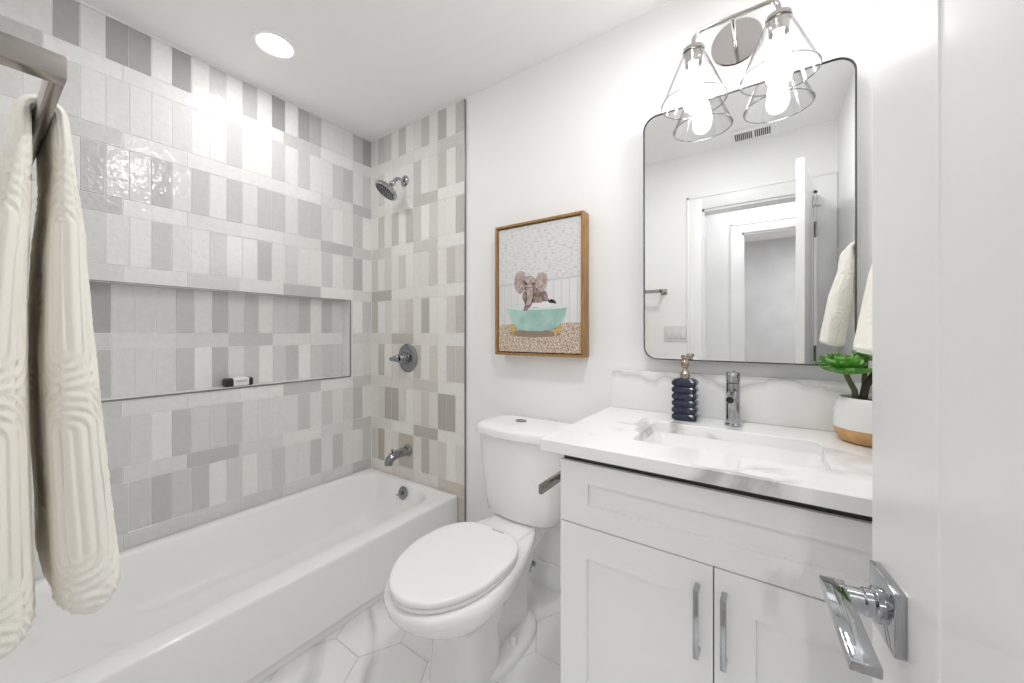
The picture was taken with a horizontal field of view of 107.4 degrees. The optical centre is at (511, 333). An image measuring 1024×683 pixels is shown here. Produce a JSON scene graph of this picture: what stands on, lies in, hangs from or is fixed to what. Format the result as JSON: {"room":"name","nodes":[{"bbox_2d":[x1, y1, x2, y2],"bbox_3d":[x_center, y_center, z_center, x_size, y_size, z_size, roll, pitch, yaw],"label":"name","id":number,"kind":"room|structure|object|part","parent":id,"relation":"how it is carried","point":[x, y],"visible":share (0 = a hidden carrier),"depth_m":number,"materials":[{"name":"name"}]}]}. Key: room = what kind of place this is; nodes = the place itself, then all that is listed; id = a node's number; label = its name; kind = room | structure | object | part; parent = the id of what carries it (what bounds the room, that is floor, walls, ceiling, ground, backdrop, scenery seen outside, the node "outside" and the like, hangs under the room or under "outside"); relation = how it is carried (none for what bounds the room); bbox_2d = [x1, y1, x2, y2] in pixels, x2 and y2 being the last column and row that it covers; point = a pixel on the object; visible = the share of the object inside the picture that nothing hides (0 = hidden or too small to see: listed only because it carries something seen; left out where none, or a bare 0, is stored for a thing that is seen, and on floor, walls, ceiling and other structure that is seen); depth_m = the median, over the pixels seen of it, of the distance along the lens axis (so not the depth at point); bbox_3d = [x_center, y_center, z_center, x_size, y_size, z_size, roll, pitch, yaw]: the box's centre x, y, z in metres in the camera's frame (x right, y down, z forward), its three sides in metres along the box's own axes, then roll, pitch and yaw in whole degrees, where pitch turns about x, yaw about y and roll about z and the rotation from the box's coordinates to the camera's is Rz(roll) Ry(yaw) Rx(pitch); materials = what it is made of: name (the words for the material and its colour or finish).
{"room":"bathroom","nodes":[
{"label":"bathroom","id":0,"kind":"room"},
{"bbox_2d":[0,0,370,579],"bbox_3d":[-1.460,-0.050,1.838,0.144,2.440,1.675,0,0,35],"label":"wall","id":1,"kind":"structure","parent":0,"point":[227,222],"depth_m":1.77,"materials":[{"name":"white tile"}]},
{"bbox_3d":[-1.391,0.033,1.887,0.078,0.493,1.219,0,0,35],"label":"niche sill","id":2,"kind":"part","parent":1,"relation":"part of","materials":[{"name":"tile"}]},
{"bbox_3d":[-1.360,0.032,1.865,0.010,0.483,1.215,0,0,35],"label":"niche edge trim","id":3,"kind":"part","parent":1,"relation":"part of","materials":[{"name":"silver metal"}]},
{"bbox_2d":[222,376,252,386],"bbox_3d":[-1.381,0.242,1.895,0.054,0.041,0.120,0,0,35],"label":"soap bar","id":4,"kind":"object","parent":1,"relation":"on","point":[235,381],"visible":1,"depth_m":1.87,"materials":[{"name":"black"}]},
{"bbox_2d":[74,0,464,467],"bbox_3d":[-1.032,-0.050,1.617,0.820,2.440,1.555,0,0,35],"label":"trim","id":5,"kind":"structure","parent":1,"relation":"attached to","point":[78,1],"depth_m":2.11,"materials":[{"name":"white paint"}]},
{"bbox_2d":[80,0,672,140],"bbox_3d":[-0.834,-1.320,-0.549,4.000,0.100,5.300,0,0,35],"label":"ceiling","id":6,"kind":"structure","parent":0,"point":[371,69],"depth_m":1.63,"materials":[{"name":"white paint"}]},
{"bbox_2d":[251,29,297,59],"bbox_3d":[-1.044,-1.268,1.656,0.173,0.005,0.173,0,0,35],"label":"recessed light","id":7,"kind":"object","parent":6,"relation":"in","point":[271,43],"visible":1,"depth_m":1.65,"materials":[{"name":"white paint"}]},
{"bbox_2d":[259,580,560,682],"bbox_3d":[-0.824,1.230,-0.605,3.920,0.120,5.220,0,0,35],"label":"floor","id":8,"kind":"structure","parent":0,"point":[369,648],"depth_m":1.37,"materials":[{"name":"white tile"}]},
{"bbox_2d":[0,468,457,682],"bbox_3d":[-1.048,1.025,1.629,0.773,0.286,1.546,0,0,35],"label":"bathtub","id":9,"kind":"object","parent":8,"relation":"on","point":[238,597],"visible":0.96,"depth_m":1.49,"materials":[{"name":"white ceramic"}]},
{"bbox_3d":[-0.640,0.933,2.200,0.074,0.072,0.023,0,0,35],"label":"overflow plate","id":10,"kind":"part","parent":9,"relation":"part of","materials":[{"name":"grey metal"}]},
{"bbox_2d":[384,414,572,682],"bbox_3d":[-0.097,0.775,1.385,0.428,0.790,0.815,0,0,35],"label":"toilet","id":11,"kind":"object","parent":8,"relation":"on","point":[462,587],"visible":0.94,"depth_m":1.28,"materials":[{"name":"white ceramic"}]},
{"bbox_3d":[-0.195,0.766,1.248,0.356,0.015,0.457,0,0,35],"label":"seat","id":12,"kind":"part","parent":11,"relation":"part of","materials":[{"name":"white plastic"}]},
{"bbox_3d":[-0.195,0.746,1.248,0.362,0.022,0.463,0,0,35],"label":"lid","id":13,"kind":"part","parent":11,"relation":"part of","materials":[{"name":"white plastic"}]},
{"bbox_3d":[0.058,0.602,1.611,0.404,0.352,0.255,0,0,35],"label":"tank","id":14,"kind":"part","parent":11,"relation":"part of","materials":[{"name":"white ceramic"}]},
{"bbox_3d":[0.056,0.405,1.608,0.428,0.042,0.275,0,0,35],"label":"tank lid","id":15,"kind":"part","parent":11,"relation":"part of","materials":[{"name":"white ceramic"}]},
{"bbox_2d":[561,455,871,682],"bbox_3d":[0.628,0.753,1.063,0.831,0.834,0.582,0,0,35],"label":"vanity cabinet","id":16,"kind":"object","parent":8,"relation":"on","point":[665,579],"visible":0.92,"depth_m":0.89,"materials":[{"name":"white paint"}]},
{"bbox_2d":[539,470,560,494],"bbox_3d":[0.154,0.465,1.168,0.073,0.046,0.161,0,0,35],"label":"paper holder","id":17,"kind":"object","parent":16,"relation":"attached to","point":[555,479],"visible":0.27,"depth_m":1.16,"materials":[{"name":"silver metal"}]},
{"bbox_3d":[0.307,0.799,0.984,0.390,0.522,0.019,0,0,35],"label":"door","id":18,"kind":"part","parent":16,"relation":"part of","materials":[{"name":"white paint"}]},
{"bbox_3d":[0.427,0.664,0.870,0.012,0.157,0.035,0,0,35],"label":"handle","id":19,"kind":"part","parent":16,"relation":"part of","materials":[{"name":"silver metal"}]},
{"bbox_2d":[540,406,871,516],"bbox_3d":[0.609,0.318,1.074,0.878,0.034,0.590,0,0,35],"label":"countertop","id":20,"kind":"structure","parent":16,"relation":"on","point":[611,435],"depth_m":0.94,"materials":[{"name":"white stone"}]},
{"bbox_2d":[672,355,698,421],"bbox_3d":[0.609,0.187,1.319,0.080,0.226,0.078,0,0,35],"label":"soap dispenser","id":21,"kind":"object","parent":20,"relation":"on","point":[685,389],"visible":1,"depth_m":1.29,"materials":[{"name":"blue glass"}]},
{"bbox_2d":[672,377,698,421],"bbox_3d":[0.605,0.228,1.313,0.080,0.145,0.064,0,0,35],"label":"bottle","id":22,"kind":"object","parent":21,"relation":"attached to","point":[685,396],"depth_m":1.29,"materials":[{"name":"blue glass"}]},
{"bbox_2d":[724,371,741,426],"bbox_3d":[0.707,0.213,1.209,0.049,0.175,0.157,0,0,35],"label":"faucet","id":23,"kind":"object","parent":20,"relation":"on","point":[732,399],"visible":1,"depth_m":1.22,"materials":[{"name":"silver metal"}]},
{"bbox_3d":[0.692,0.196,1.186,0.025,0.040,0.100,0,0,35],"label":"spout","id":24,"kind":"part","parent":23,"relation":"part of","materials":[{"name":"silver metal"}]},
{"bbox_2d":[643,432,825,469],"bbox_3d":[0.598,0.391,1.057,0.461,0.111,0.298,0,0,35],"label":"sink","id":25,"kind":"object","parent":20,"relation":"in","point":[771,454],"visible":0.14,"depth_m":1.15,"materials":[{"name":"white ceramic"}]},
{"bbox_2d":[820,351,871,446],"bbox_3d":[0.977,0.157,1.042,0.198,0.287,0.168,0,0,35],"label":"potted succulent","id":26,"kind":"object","parent":20,"relation":"on","point":[852,413],"visible":0.5,"depth_m":1.02,"materials":[{"name":"beige ceramic"}]},
{"bbox_3d":[0.941,0.148,1.044,0.038,0.084,0.015,0,0,14],"label":"stem","id":27,"kind":"part","parent":26,"relation":"part of","materials":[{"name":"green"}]},
{"bbox_2d":[832,394,871,433],"bbox_3d":[0.989,0.218,1.034,0.166,0.084,0.166,0,0,35],"label":"pot","id":28,"kind":"object","parent":26,"relation":"attached to","point":[852,413],"depth_m":1.01,"materials":[{"name":"white ceramic"}]},
{"bbox_3d":[0.994,0.130,1.060,0.038,0.119,0.014,0,0,-43],"label":"stem","id":29,"kind":"part","parent":26,"relation":"part of","materials":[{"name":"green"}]},
{"bbox_3d":[0.992,0.119,1.025,0.084,0.143,0.020,0,0,7],"label":"stem","id":30,"kind":"part","parent":26,"relation":"part of","materials":[{"name":"brown"}]},
{"bbox_3d":[0.470,0.448,0.872,0.786,0.172,0.019,0,0,35],"label":"drawer","id":31,"kind":"part","parent":16,"relation":"part of","materials":[{"name":"white paint"}]},
{"bbox_3d":[0.472,0.664,0.839,0.012,0.157,0.035,0,0,35],"label":"handle","id":32,"kind":"part","parent":16,"relation":"part of","materials":[{"name":"silver metal"}]},
{"bbox_3d":[0.632,0.799,0.760,0.392,0.522,0.019,0,0,35],"label":"door","id":33,"kind":"part","parent":16,"relation":"part of","materials":[{"name":"white paint"}]},
{"bbox_2d":[372,0,871,566],"bbox_3d":[0.144,-0.050,1.835,2.910,2.440,0.142,0,0,35],"label":"wall","id":34,"kind":"structure","parent":0,"point":[562,134],"depth_m":1.78,"materials":[{"name":"white paint"}]},
{"bbox_2d":[375,175,408,200],"bbox_3d":[-0.723,-0.878,2.232,0.140,0.172,0.186,0,0,35],"label":"showerhead","id":35,"kind":"object","parent":34,"relation":"attached to","point":[386,189],"visible":1,"depth_m":2.20,"materials":[{"name":"silver metal"}]},
{"bbox_3d":[-0.681,-0.915,2.258,0.021,0.051,0.093,0,0,35],"label":"shower arm","id":36,"kind":"part","parent":35,"relation":"part of","materials":[{"name":"silver metal"}]},
{"bbox_2d":[385,444,411,465],"bbox_3d":[-0.676,0.717,2.213,0.070,0.089,0.165,0,0,35],"label":"tub spout","id":37,"kind":"object","parent":34,"relation":"attached to","point":[406,450],"visible":1,"depth_m":2.20,"materials":[{"name":"grey metal"}]},
{"bbox_2d":[389,344,417,371],"bbox_3d":[-0.664,0.148,2.236,0.174,0.174,0.114,0,0,35],"label":"shower valve","id":38,"kind":"object","parent":34,"relation":"attached to","point":[407,357],"visible":1,"depth_m":2.24,"materials":[{"name":"grey metal"}]},
{"bbox_3d":[-0.696,0.148,2.219,0.054,0.041,0.042,0,0,-15],"label":"lever","id":39,"kind":"part","parent":38,"relation":"part of","materials":[{"name":"grey metal"}]},
{"bbox_2d":[464,99,465,521],"bbox_3d":[-0.251,-0.044,2.023,0.006,2.428,0.009,0,0,35],"label":"trim","id":40,"kind":"structure","parent":34,"relation":"attached to","point":[464,99],"depth_m":2.02,"materials":[{"name":"silver metal"}]},
{"bbox_2d":[529,560,535,571],"bbox_3d":[0.076,0.933,1.734,0.052,0.349,0.104,0,0,35],"label":"supply valve","id":41,"kind":"object","parent":34,"relation":"attached to","point":[533,563],"visible":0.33,"depth_m":1.76,"materials":[{"name":"silver metal"}]},
{"bbox_2d":[495,210,588,357],"bbox_3d":[0.124,-0.207,1.728,0.463,0.618,0.058,0,0,35],"label":"framed print","id":42,"kind":"object","parent":34,"relation":"attached to","point":[542,265],"visible":1,"depth_m":1.69,"materials":[{"name":"paper"}]},
{"bbox_2d":[529,556,560,593],"bbox_3d":[0.112,1.113,1.770,0.870,0.115,0.014,0,0,35],"label":"baseboard","id":43,"kind":"structure","parent":34,"relation":"attached to","point":[546,574],"depth_m":1.73,"materials":[{"name":"white paint"}]},
{"bbox_2d":[661,0,822,119],"bbox_3d":[0.714,-0.927,1.208,0.435,0.317,0.253,0,0,35],"label":"vanity light","id":44,"kind":"object","parent":34,"relation":"attached to","point":[740,39],"visible":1,"depth_m":1.23,"materials":[{"name":"silver metal"}]},
{"bbox_2d":[682,42,704,103],"bbox_3d":[0.604,-0.861,1.253,0.068,0.182,0.068,0,0,35],"label":"socket","id":45,"kind":"object","parent":44,"relation":"attached to","point":[692,54],"depth_m":1.23,"materials":[{"name":"white glass"}]},
{"bbox_3d":[0.604,-0.852,1.253,0.201,0.164,0.201,0,0,35],"label":"lamp shade","id":46,"kind":"part","parent":44,"relation":"part of","materials":[{"name":"clear glass"}]},
{"bbox_3d":[0.737,-0.990,1.245,0.013,0.033,0.140,0,0,35],"label":"support arm","id":47,"kind":"part","parent":44,"relation":"part of","materials":[{"name":"silver metal"}]},
{"bbox_2d":[765,7,792,76],"bbox_3d":[0.796,-0.861,1.122,0.068,0.182,0.068,0,0,35],"label":"socket","id":48,"kind":"object","parent":44,"relation":"attached to","point":[777,23],"depth_m":1.10,"materials":[{"name":"white glass"}]},
{"bbox_3d":[0.796,-0.852,1.122,0.201,0.164,0.201,0,0,35],"label":"lamp shade","id":49,"kind":"part","parent":44,"relation":"part of","materials":[{"name":"clear glass"}]},
{"bbox_2d":[612,369,871,431],"bbox_3d":[0.775,0.223,1.307,0.868,0.154,0.023,0,0,35],"label":"backsplash","id":50,"kind":"structure","parent":34,"relation":"attached to","point":[790,402],"depth_m":1.27,"materials":[{"name":"white stone"}]},
{"bbox_2d":[643,57,856,365],"bbox_3d":[0.769,-0.362,1.289,0.609,0.919,0.054,0,0,35],"label":"wall mirror","id":51,"kind":"object","parent":34,"relation":"attached to","point":[750,203],"visible":0.89,"depth_m":1.24,"materials":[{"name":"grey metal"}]},
{"bbox_3d":[-0.811,-0.050,0.448,2.512,2.440,0.120,0,0,35],"label":"wall","id":52,"kind":"structure","parent":0,"visible":0},
{"bbox_2d":[0,31,66,165],"bbox_3d":[-0.845,-0.297,0.603,0.800,0.044,0.095,0,0,35],"label":"towel bar","id":53,"kind":"object","parent":52,"relation":"attached to","point":[18,54],"visible":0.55,"depth_m":0.41,"materials":[{"name":"silver metal"}]},
{"bbox_3d":[-0.534,-0.297,0.388,0.022,0.026,0.095,0,0,35],"label":"post","id":54,"kind":"part","parent":53,"relation":"part of","materials":[{"name":"silver metal"}]},
{"bbox_2d":[0,94,120,659],"bbox_3d":[-0.728,0.041,0.579,0.304,0.725,0.143,0,0,35],"label":"towel","id":55,"kind":"object","parent":53,"relation":"hanging from","point":[50,393],"visible":0.99,"depth_m":0.51,"materials":[{"name":"white fabric"}]},
{"bbox_3d":[0.715,-0.050,0.345,0.120,2.440,1.679,0,0,35],"label":"wall","id":56,"kind":"structure","parent":0,"visible":0},
{"bbox_3d":[0.847,-0.297,0.722,0.091,0.044,0.464,0,0,35],"label":"towel bar","id":57,"kind":"object","parent":56,"relation":"attached to","visible":0},
{"bbox_2d":[853,266,871,354],"bbox_3d":[0.816,-0.137,0.768,0.151,0.371,0.294,0,0,35],"label":"towel","id":58,"kind":"object","parent":57,"relation":"hanging from","point":[862,343],"visible":0.06,"depth_m":0.84,"materials":[{"name":"white fabric"}]},
{"bbox_3d":[-0.119,0.150,-0.027,0.645,2.039,0.120,0,0,35],"label":"trim","id":59,"kind":"structure","parent":0,"visible":0},
{"bbox_2d":[819,0,1023,682],"bbox_3d":[0.306,0.153,0.160,0.173,2.010,0.652,0,0,27],"label":"door","id":60,"kind":"structure","parent":59,"relation":"attached to","point":[943,599],"depth_m":0.32,"materials":[{"name":"white paint"}]},
{"bbox_3d":[0.341,0.291,0.384,0.023,0.010,0.137,0,0,30],"label":"lever","id":61,"kind":"part","parent":60,"relation":"part of","materials":[{"name":"silver metal"}]}
]}

